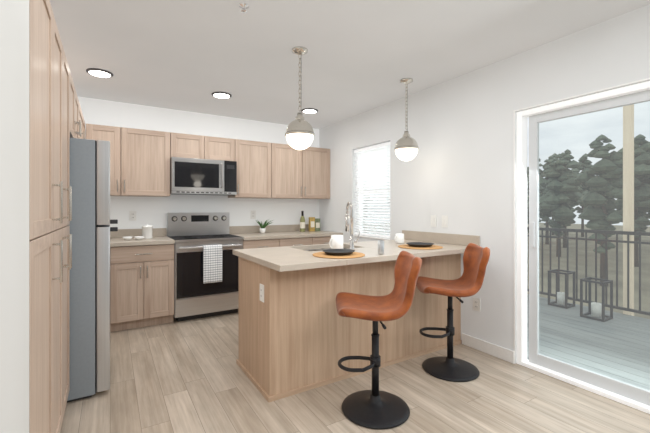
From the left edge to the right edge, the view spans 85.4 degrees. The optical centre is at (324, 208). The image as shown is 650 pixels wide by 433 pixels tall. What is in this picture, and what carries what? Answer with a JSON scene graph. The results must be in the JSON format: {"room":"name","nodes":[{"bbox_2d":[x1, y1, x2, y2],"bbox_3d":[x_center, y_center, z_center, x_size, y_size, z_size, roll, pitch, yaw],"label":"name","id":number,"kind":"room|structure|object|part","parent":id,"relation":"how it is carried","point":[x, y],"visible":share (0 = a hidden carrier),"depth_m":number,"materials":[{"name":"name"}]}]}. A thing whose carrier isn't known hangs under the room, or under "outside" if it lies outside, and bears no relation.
{"room":"kitchen","nodes":[
{"label":"kitchen","id":0,"kind":"room"},
{"bbox_2d":[0,0,28,432],"bbox_3d":[-0.200,0.007,-0.796,0.730,2.500,4.050,0,0,-31],"label":"wall","id":1,"kind":"structure","parent":0,"point":[14,14],"depth_m":0.95,"materials":[{"name":"paint"}]},
{"bbox_2d":[78,97,318,236],"bbox_3d":[-1.665,0.007,4.648,3.900,2.500,0.150,0,0,-31],"label":"wall","id":2,"kind":"structure","parent":0,"point":[153,211],"depth_m":4.55,"materials":[{"name":"paint"}]},
{"bbox_2d":[86,124,120,195],"bbox_3d":[-2.434,-0.516,3.874,0.316,0.746,0.368,0,0,-31],"label":"upper cabinet","id":3,"kind":"object","parent":2,"relation":"attached to","point":[112,134],"visible":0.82,"depth_m":3.80,"materials":[{"name":"brown wood"}]},
{"bbox_2d":[129,211,135,220],"bbox_3d":[-2.281,0.087,4.179,0.072,0.116,0.008,0,0,-31],"label":"wall outlet","id":4,"kind":"object","parent":2,"relation":"attached to","point":[132,214],"visible":1,"depth_m":4.17,"materials":[{"name":"plastic"}]},
{"bbox_2d":[121,127,169,196],"bbox_3d":[-2.084,-0.516,4.087,0.498,0.746,0.368,0,0,-31],"label":"upper cabinet","id":5,"kind":"object","parent":2,"relation":"attached to","point":[145,154],"visible":1,"depth_m":3.96,"materials":[{"name":"brown wood"}]},
{"bbox_2d":[170,132,234,160],"bbox_3d":[-1.556,-0.742,4.431,0.758,0.294,0.330,0,0,-31],"label":"upper cabinet","id":6,"kind":"object","parent":2,"relation":"attached to","point":[181,145],"visible":0.68,"depth_m":4.27,"materials":[{"name":"brown wood"}]},
{"bbox_2d":[170,157,236,195],"bbox_3d":[-1.525,-0.384,4.379,0.756,0.417,0.452,0,0,-31],"label":"microwave","id":7,"kind":"object","parent":6,"relation":"attached to","point":[188,176],"visible":1,"depth_m":4.21,"materials":[{"name":"metal"}]},
{"bbox_2d":[228,139,270,197],"bbox_3d":[-1.009,-0.516,4.743,0.498,0.746,0.368,0,0,-31],"label":"upper cabinet","id":8,"kind":"object","parent":2,"relation":"attached to","point":[253,158],"visible":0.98,"depth_m":4.62,"materials":[{"name":"brown wood"}]},
{"bbox_2d":[251,211,255,218],"bbox_3d":[-1.010,0.087,4.955,0.072,0.116,0.008,0,0,-31],"label":"wall outlet","id":9,"kind":"object","parent":2,"relation":"attached to","point":[253,213],"visible":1,"depth_m":4.96,"materials":[{"name":"plastic"}]},
{"bbox_2d":[263,143,329,198],"bbox_3d":[-0.395,-0.516,5.118,0.937,0.746,0.368,0,0,-31],"label":"upper cabinet","id":10,"kind":"object","parent":2,"relation":"attached to","point":[305,173],"visible":0.88,"depth_m":4.98,"materials":[{"name":"brown wood"}]},
{"bbox_2d":[50,0,649,128],"bbox_3d":[0.291,-1.283,1.443,3.900,0.080,7.660,0,0,-31],"label":"ceiling","id":11,"kind":"structure","parent":0,"point":[169,54],"depth_m":2.67,"materials":[{"name":"paint"}]},
{"bbox_2d":[86,68,112,77],"bbox_3d":[-2.058,-1.236,3.219,0.210,0.014,0.210,0,0,-31],"label":"recessed light","id":12,"kind":"object","parent":11,"relation":"in","point":[96,72],"visible":1,"depth_m":3.20,"materials":[{"name":"white plastic"}]},
{"bbox_2d":[212,92,231,98],"bbox_3d":[-1.129,-1.236,3.845,0.210,0.014,0.210,0,0,-31],"label":"recessed light","id":13,"kind":"object","parent":11,"relation":"in","point":[223,95],"visible":1,"depth_m":3.83,"materials":[{"name":"white"}]},
{"bbox_2d":[239,3,248,12],"bbox_3d":[-0.497,-1.224,2.157,0.060,0.037,0.060,0,0,-31],"label":"sprinkler","id":14,"kind":"object","parent":11,"relation":"attached to","point":[244,6],"visible":1,"depth_m":2.15,"materials":[{"name":"silver metal"}]},
{"bbox_2d":[285,46,314,149],"bbox_3d":[-0.198,-0.852,2.761,0.232,0.782,0.232,0,0,-31],"label":"pendant light","id":15,"kind":"object","parent":11,"relation":"hanging from","point":[299,133],"visible":1,"depth_m":2.70,"materials":[{"name":"white glass"}]},
{"bbox_2d":[301,108,317,113],"bbox_3d":[-0.194,-1.236,4.463,0.210,0.014,0.210,0,0,-31],"label":"recessed light","id":16,"kind":"object","parent":11,"relation":"in","point":[306,110],"visible":1,"depth_m":4.41,"materials":[{"name":"white plastic"}]},
{"bbox_2d":[394,78,418,160],"bbox_3d":[0.789,-0.852,3.410,0.232,0.782,0.232,0,0,-31],"label":"pendant light","id":17,"kind":"object","parent":11,"relation":"hanging from","point":[406,148],"visible":1,"depth_m":3.35,"materials":[{"name":"white glass"}]},
{"bbox_2d":[60,310,649,432],"bbox_3d":[0.291,1.287,1.443,3.900,0.060,7.660,0,0,-31],"label":"floor","id":18,"kind":"structure","parent":0,"point":[186,376],"depth_m":2.34,"materials":[{"name":"brown wood"}]},
{"bbox_2d":[29,0,84,432],"bbox_3d":[-1.953,0.184,2.258,0.616,2.146,2.962,0,0,-31],"label":"pantry cabinet","id":19,"kind":"object","parent":18,"relation":"on","point":[56,117],"visible":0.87,"depth_m":1.50,"materials":[{"name":"brown wood"}]},
{"bbox_2d":[67,138,117,402],"bbox_3d":[-1.955,0.395,2.497,0.825,1.724,0.736,0,0,-31],"label":"refrigerator","id":20,"kind":"object","parent":18,"relation":"on","point":[90,228],"visible":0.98,"depth_m":2.32,"materials":[{"name":"metal"}]},
{"bbox_2d":[110,244,173,331],"bbox_3d":[-2.388,0.820,3.721,1.396,0.875,0.676,0,0,-31],"label":"base cabinet","id":21,"kind":"object","parent":18,"relation":"on","point":[142,276],"visible":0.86,"depth_m":3.67,"materials":[{"name":"brown wood"}]},
{"bbox_2d":[110,228,174,246],"bbox_3d":[-2.392,0.312,3.726,1.396,0.140,0.663,0,0,-31],"label":"countertop","id":22,"kind":"structure","parent":21,"relation":"on","point":[159,235],"depth_m":4.01,"materials":[{"name":"stone"}]},
{"bbox_2d":[122,236,131,239],"bbox_3d":[-2.135,0.323,3.805,0.100,0.035,0.100,0,0,-31],"label":"bowl","id":23,"kind":"object","parent":22,"relation":"on","point":[127,237],"visible":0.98,"depth_m":3.77,"materials":[{"name":"ceramic"}]},
{"bbox_2d":[134,236,143,239],"bbox_3d":[-2.026,0.323,3.837,0.100,0.035,0.100,0,0,-31],"label":"bowl","id":24,"kind":"object","parent":22,"relation":"on","point":[135,237],"visible":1,"depth_m":3.81,"materials":[{"name":"ceramic"}]},
{"bbox_2d":[142,224,152,238],"bbox_3d":[-2.016,0.260,3.994,0.112,0.162,0.112,0,0,-31],"label":"canister","id":25,"kind":"object","parent":22,"relation":"on","point":[146,229],"visible":0.98,"depth_m":3.95,"materials":[{"name":"ceramic"}]},
{"bbox_2d":[167,212,242,321],"bbox_3d":[-1.451,0.654,4.258,0.756,1.205,0.708,0,0,-31],"label":"range","id":26,"kind":"object","parent":18,"relation":"on","point":[193,299],"visible":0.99,"depth_m":4.06,"materials":[{"name":"silver metal"}]},
{"bbox_2d":[203,245,221,283],"bbox_3d":[-1.264,0.623,3.973,0.222,0.419,0.056,0,0,-31],"label":"hanging towel","id":27,"kind":"object","parent":26,"relation":"hanging from","point":[212,254],"visible":1,"depth_m":3.94,"materials":[{"name":"fabric"}]},
{"bbox_2d":[238,236,330,309],"bbox_3d":[-0.528,0.820,4.857,1.436,0.875,0.676,0,0,-31],"label":"base cabinet","id":28,"kind":"object","parent":18,"relation":"on","point":[247,244],"visible":0.19,"depth_m":4.52,"materials":[{"name":"brown wood"}]},
{"bbox_2d":[229,224,342,239],"bbox_3d":[-0.531,0.312,4.862,1.436,0.140,0.663,0,0,-31],"label":"countertop","id":29,"kind":"structure","parent":28,"relation":"on","point":[272,231],"depth_m":4.82,"materials":[{"name":"stone"}]},
{"bbox_2d":[257,220,272,232],"bbox_3d":[-0.856,0.242,4.876,0.250,0.198,0.277,0,0,-31],"label":"potted plant","id":30,"kind":"object","parent":29,"relation":"on","point":[262,229],"visible":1,"depth_m":4.82,"materials":[{"name":"green plant"}]},
{"bbox_2d":[300,211,304,231],"bbox_3d":[-0.331,0.188,5.187,0.078,0.306,0.078,0,0,-31],"label":"wine bottle","id":31,"kind":"object","parent":29,"relation":"on","point":[302,219],"visible":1,"depth_m":5.16,"materials":[{"name":"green glass"}]},
{"bbox_2d":[309,217,319,230],"bbox_3d":[-0.158,0.236,5.292,0.165,0.210,0.062,0,0,-23],"label":"packages","id":32,"kind":"object","parent":29,"relation":"on","point":[314,223],"visible":0.94,"depth_m":5.26},
{"bbox_2d":[236,248,461,401],"bbox_3d":[0.265,0.820,3.091,1.922,0.875,0.728,0,0,-31],"label":"base cabinet","id":33,"kind":"object","parent":18,"relation":"on","point":[293,338],"visible":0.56,"depth_m":2.56,"materials":[{"name":"brown wood"}]},
{"bbox_2d":[233,230,479,271],"bbox_3d":[0.302,0.312,3.026,1.928,0.140,0.961,0,0,-31],"label":"countertop","id":34,"kind":"structure","parent":33,"relation":"on","point":[285,258],"depth_m":2.83,"materials":[{"name":"stone"}]},
{"bbox_2d":[329,235,342,248],"bbox_3d":[0.094,0.278,2.843,0.108,0.125,0.100,0,0,8],"label":"mug","id":35,"kind":"object","parent":34,"relation":"on","point":[336,241],"visible":0.72,"depth_m":2.80,"materials":[{"name":"white ceramic"}]},
{"bbox_2d":[312,249,364,258],"bbox_3d":[0.100,0.325,2.580,0.386,0.032,0.386,0,0,-31],"label":"placemat","id":36,"kind":"object","parent":34,"relation":"on","point":[327,253],"visible":1,"depth_m":2.51,"materials":[{"name":"wicker"}]},
{"bbox_2d":[345,202,359,249],"bbox_3d":[0.212,0.141,2.958,0.098,0.398,0.163,0,0,-31],"label":"faucet","id":37,"kind":"object","parent":34,"relation":"on","point":[352,241],"visible":0.97,"depth_m":2.90,"materials":[{"name":"silver metal"}]},
{"bbox_2d":[378,240,383,253],"bbox_3d":[0.419,0.291,2.634,0.048,0.100,0.048,0,0,-31],"label":"steel tumbler","id":38,"kind":"object","parent":34,"relation":"on","point":[380,242],"visible":1,"depth_m":2.62,"materials":[{"name":"silver metal"}]},
{"bbox_2d":[395,233,403,243],"bbox_3d":[0.725,0.293,3.446,0.097,0.095,0.084,0,0,5],"label":"mug","id":39,"kind":"object","parent":34,"relation":"on","point":[399,237],"visible":1,"depth_m":3.41,"materials":[{"name":"ceramic"}]},
{"bbox_2d":[398,242,442,249],"bbox_3d":[0.841,0.325,3.114,0.386,0.032,0.386,0,0,-31],"label":"placemat","id":40,"kind":"object","parent":34,"relation":"on","point":[410,245],"visible":1,"depth_m":3.05,"materials":[{"name":"wicker"}]},
{"bbox_2d":[338,321,409,428],"bbox_3d":[0.314,0.948,2.205,0.430,0.617,0.426,0,0,-31],"label":"base","id":41,"kind":"object","parent":18,"relation":"on","point":[374,408],"depth_m":2.17,"materials":[{"name":"metal"}]},
{"bbox_2d":[336,251,421,320],"bbox_3d":[0.335,0.469,2.209,0.521,0.373,0.449,0,0,-2],"label":"seat","id":42,"kind":"object","parent":41,"relation":"on","point":[392,306],"visible":1,"depth_m":2.15,"materials":[{"name":"orange leather"}]},
{"bbox_3d":[0.310,0.463,2.208,0.594,0.390,0.588,0,0,-31],"label":"seat","id":43,"kind":"part","parent":42,"relation":"part of","materials":[{"name":"leather"}]},
{"bbox_2d":[419,296,479,381],"bbox_3d":[0.978,0.948,2.753,0.425,0.617,0.424,0,0,-31],"label":"base","id":44,"kind":"object","parent":18,"relation":"on","point":[449,368],"depth_m":2.72,"materials":[{"name":"metal"}]},
{"bbox_2d":[416,243,489,296],"bbox_3d":[0.998,0.469,2.752,0.520,0.373,0.449,0,0,3],"label":"seat","id":45,"kind":"object","parent":44,"relation":"on","point":[475,257],"visible":0.97,"depth_m":2.70,"materials":[{"name":"orange leather"}]},
{"bbox_3d":[0.974,0.463,2.753,0.601,0.390,0.597,0,0,-31],"label":"seat","id":46,"kind":"part","parent":45,"relation":"part of","materials":[{"name":"leather"}]},
{"bbox_2d":[319,4,649,363],"bbox_3d":[1.891,0.007,2.420,0.150,2.500,7.360,0,0,-31],"label":"wall","id":47,"kind":"structure","parent":0,"point":[462,127],"depth_m":3.09,"materials":[{"name":"paint"}]},
{"bbox_2d":[353,146,389,239],"bbox_3d":[0.624,-0.213,4.482,0.160,1.176,0.756,0,0,-31],"label":"kitchen window","id":48,"kind":"structure","parent":47,"relation":"in","point":[363,236],"depth_m":4.52,"materials":[{"name":"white glass"}]},
{"bbox_2d":[354,142,389,237],"bbox_3d":[0.605,-0.222,4.470,0.059,1.138,0.736,0,0,-31],"label":"blinds","id":49,"kind":"object","parent":48,"relation":"attached to","point":[378,154],"visible":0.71,"depth_m":4.46,"materials":[{"name":"white plastic"}]},
{"bbox_2d":[431,215,436,226],"bbox_3d":[1.099,0.127,3.565,0.008,0.116,0.072,0,0,-31],"label":"light switch","id":50,"kind":"object","parent":47,"relation":"attached to","point":[433,217],"visible":1,"depth_m":3.56,"materials":[{"name":"plastic"}]},
{"bbox_2d":[442,215,447,227],"bbox_3d":[1.172,0.127,3.445,0.008,0.116,0.072,0,0,-31],"label":"light switch","id":51,"kind":"object","parent":47,"relation":"attached to","point":[444,218],"visible":1,"depth_m":3.44,"materials":[{"name":"plastic"}]},
{"bbox_2d":[473,297,479,311],"bbox_3d":[1.355,0.857,3.147,0.008,0.116,0.072,0,0,-31],"label":"outlet","id":52,"kind":"object","parent":47,"relation":"attached to","point":[476,301],"visible":1,"depth_m":3.14,"materials":[{"name":"plastic"}]},
{"bbox_2d":[462,333,513,363],"bbox_3d":[1.223,1.207,0.472,3.016,0.100,4.728,0,0,-31],"label":"baseboard","id":53,"kind":"structure","parent":47,"relation":"attached to","point":[500,352],"depth_m":3.04,"materials":[{"name":"white paint"}]},
{"bbox_2d":[514,78,649,363],"bbox_3d":[2.021,0.231,2.059,0.004,2.052,1.874,0,0,-31],"label":"door frame","id":54,"kind":"structure","parent":47,"relation":"attached to","point":[646,78],"depth_m":2.85,"materials":[{"name":"white paint"}]},
{"bbox_2d":[517,81,649,413],"bbox_3d":[2.069,0.238,2.089,0.085,2.038,1.846,0,0,-31],"label":"sliding patio door","id":55,"kind":"structure","parent":47,"relation":"in","point":[636,397],"depth_m":2.77,"materials":[{"name":"white plastic"}]},
{"bbox_2d":[527,294,649,389],"bbox_3d":[3.395,1.422,2.453,2.448,0.250,5.450,0,0,-31],"label":"deck","id":56,"kind":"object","parent":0,"point":[618,348],"depth_m":3.43,"materials":[{"name":"grey wood"}]},
{"bbox_2d":[548,269,574,308],"bbox_3d":[3.161,1.066,4.706,0.232,0.460,0.232,0,0,-31],"label":"lantern","id":57,"kind":"object","parent":56,"relation":"on","point":[561,297],"visible":1,"depth_m":4.67,"materials":[{"name":"black metal"}]},
{"bbox_2d":[580,277,612,321],"bbox_3d":[3.223,1.071,4.182,0.242,0.450,0.242,0,0,-31],"label":"lantern","id":58,"kind":"object","parent":56,"relation":"on","point":[595,309],"visible":1,"depth_m":4.14,"materials":[{"name":"black metal"}]},
{"bbox_2d":[623,104,633,315],"bbox_3d":[3.737,0.077,4.334,0.085,2.840,0.085,0,0,-31],"label":"post","id":59,"kind":"object","parent":56,"relation":"on","point":[628,111],"depth_m":4.31,"materials":[{"name":"beige wood"}]},
{"label":"outside","id":60,"kind":"structure","parent":0,"visible":0},
{"bbox_2d":[527,223,649,318],"bbox_3d":[48.205,4.357,29.425,107.048,0.200,160.000,0,0,-31],"label":"ground","id":61,"kind":"structure","parent":60,"point":[645,248],"depth_m":25.40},
{"bbox_2d":[527,170,544,232],"bbox_3d":[20.404,0.230,34.479,3.108,8.053,2.523,0,0,-31],"label":"tree","id":62,"kind":"object","parent":61,"relation":"on","point":[541,189],"visible":0.17,"depth_m":34.07,"materials":[{"name":"green plant"}]},
{"bbox_2d":[539,158,543,216],"bbox_3d":[34.769,-2.071,58.074,3.426,12.656,3.472,0,0,-31],"label":"tree","id":63,"kind":"object","parent":61,"relation":"on","point":[541,174],"visible":0.09,"depth_m":57.37,"materials":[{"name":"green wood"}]},
{"bbox_2d":[539,159,553,243],"bbox_3d":[26.291,-0.815,41.964,2.822,10.145,3.031,0,0,-4],"label":"tree","id":64,"kind":"object","parent":61,"relation":"on","point":[544,217],"visible":0.41,"depth_m":41.66,"materials":[{"name":"green plant"}]},
{"bbox_2d":[542,153,557,234],"bbox_3d":[36.530,-2.338,56.523,3.053,13.190,3.672,0,0,31],"label":"tree","id":65,"kind":"object","parent":61,"relation":"on","point":[552,158],"visible":0.11,"depth_m":56.37,"materials":[{"name":"green plant"}]},
{"bbox_2d":[539,160,580,256],"bbox_3d":[20.642,-0.029,31.139,3.354,8.573,3.550,0,0,-31],"label":"tree","id":66,"kind":"object","parent":61,"relation":"on","point":[561,186],"visible":0.95,"depth_m":30.39,"materials":[{"name":"green plant"}]},
{"bbox_2d":[545,149,583,247],"bbox_3d":[26.067,-1.082,38.292,3.570,10.677,2.992,0,0,24],"label":"tree","id":67,"kind":"object","parent":61,"relation":"on","point":[565,157],"visible":0.26,"depth_m":37.61,"materials":[{"name":"green plant"}]},
{"bbox_2d":[571,153,592,236],"bbox_3d":[38.687,-2.020,52.874,3.885,12.555,3.792,0,0,-5],"label":"tree","id":68,"kind":"object","parent":61,"relation":"on","point":[586,164],"visible":0.43,"depth_m":52.68,"materials":[{"name":"green plant"}]},
{"bbox_2d":[574,134,622,285],"bbox_3d":[15.372,0.088,19.495,2.405,8.338,2.559,0,0,19],"label":"tree","id":69,"kind":"object","parent":61,"relation":"on","point":[601,212],"visible":0.89,"depth_m":19.01,"materials":[{"name":"green plant"}]},
{"bbox_2d":[614,134,649,266],"bbox_3d":[22.814,-0.595,25.882,3.372,9.704,3.313,0,0,-31],"label":"tree","id":70,"kind":"object","parent":61,"relation":"on","point":[641,146],"visible":0.49,"depth_m":25.21,"materials":[{"name":"green plant"}]},
{"bbox_2d":[644,142,649,218],"bbox_3d":[43.827,-2.409,46.797,4.357,13.331,4.467,0,0,-31],"label":"tree","id":71,"kind":"object","parent":61,"relation":"on","point":[648,213],"visible":0.09,"depth_m":47.09,"materials":[{"name":"green plant"}]},
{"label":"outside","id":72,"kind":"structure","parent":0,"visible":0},
{"bbox_2d":[527,227,649,315],"bbox_3d":[3.391,0.777,2.450,2.408,1.040,5.450,0,0,-31],"label":"railing","id":73,"kind":"structure","parent":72,"point":[585,231],"depth_m":4.53,"materials":[{"name":"black metal"}]},
{"bbox_3d":[3.391,0.777,2.450,2.408,1.040,5.450,0,0,-31],"label":"railing","id":74,"kind":"part","parent":73,"relation":"part of","materials":[{"name":"metal"}]}
]}

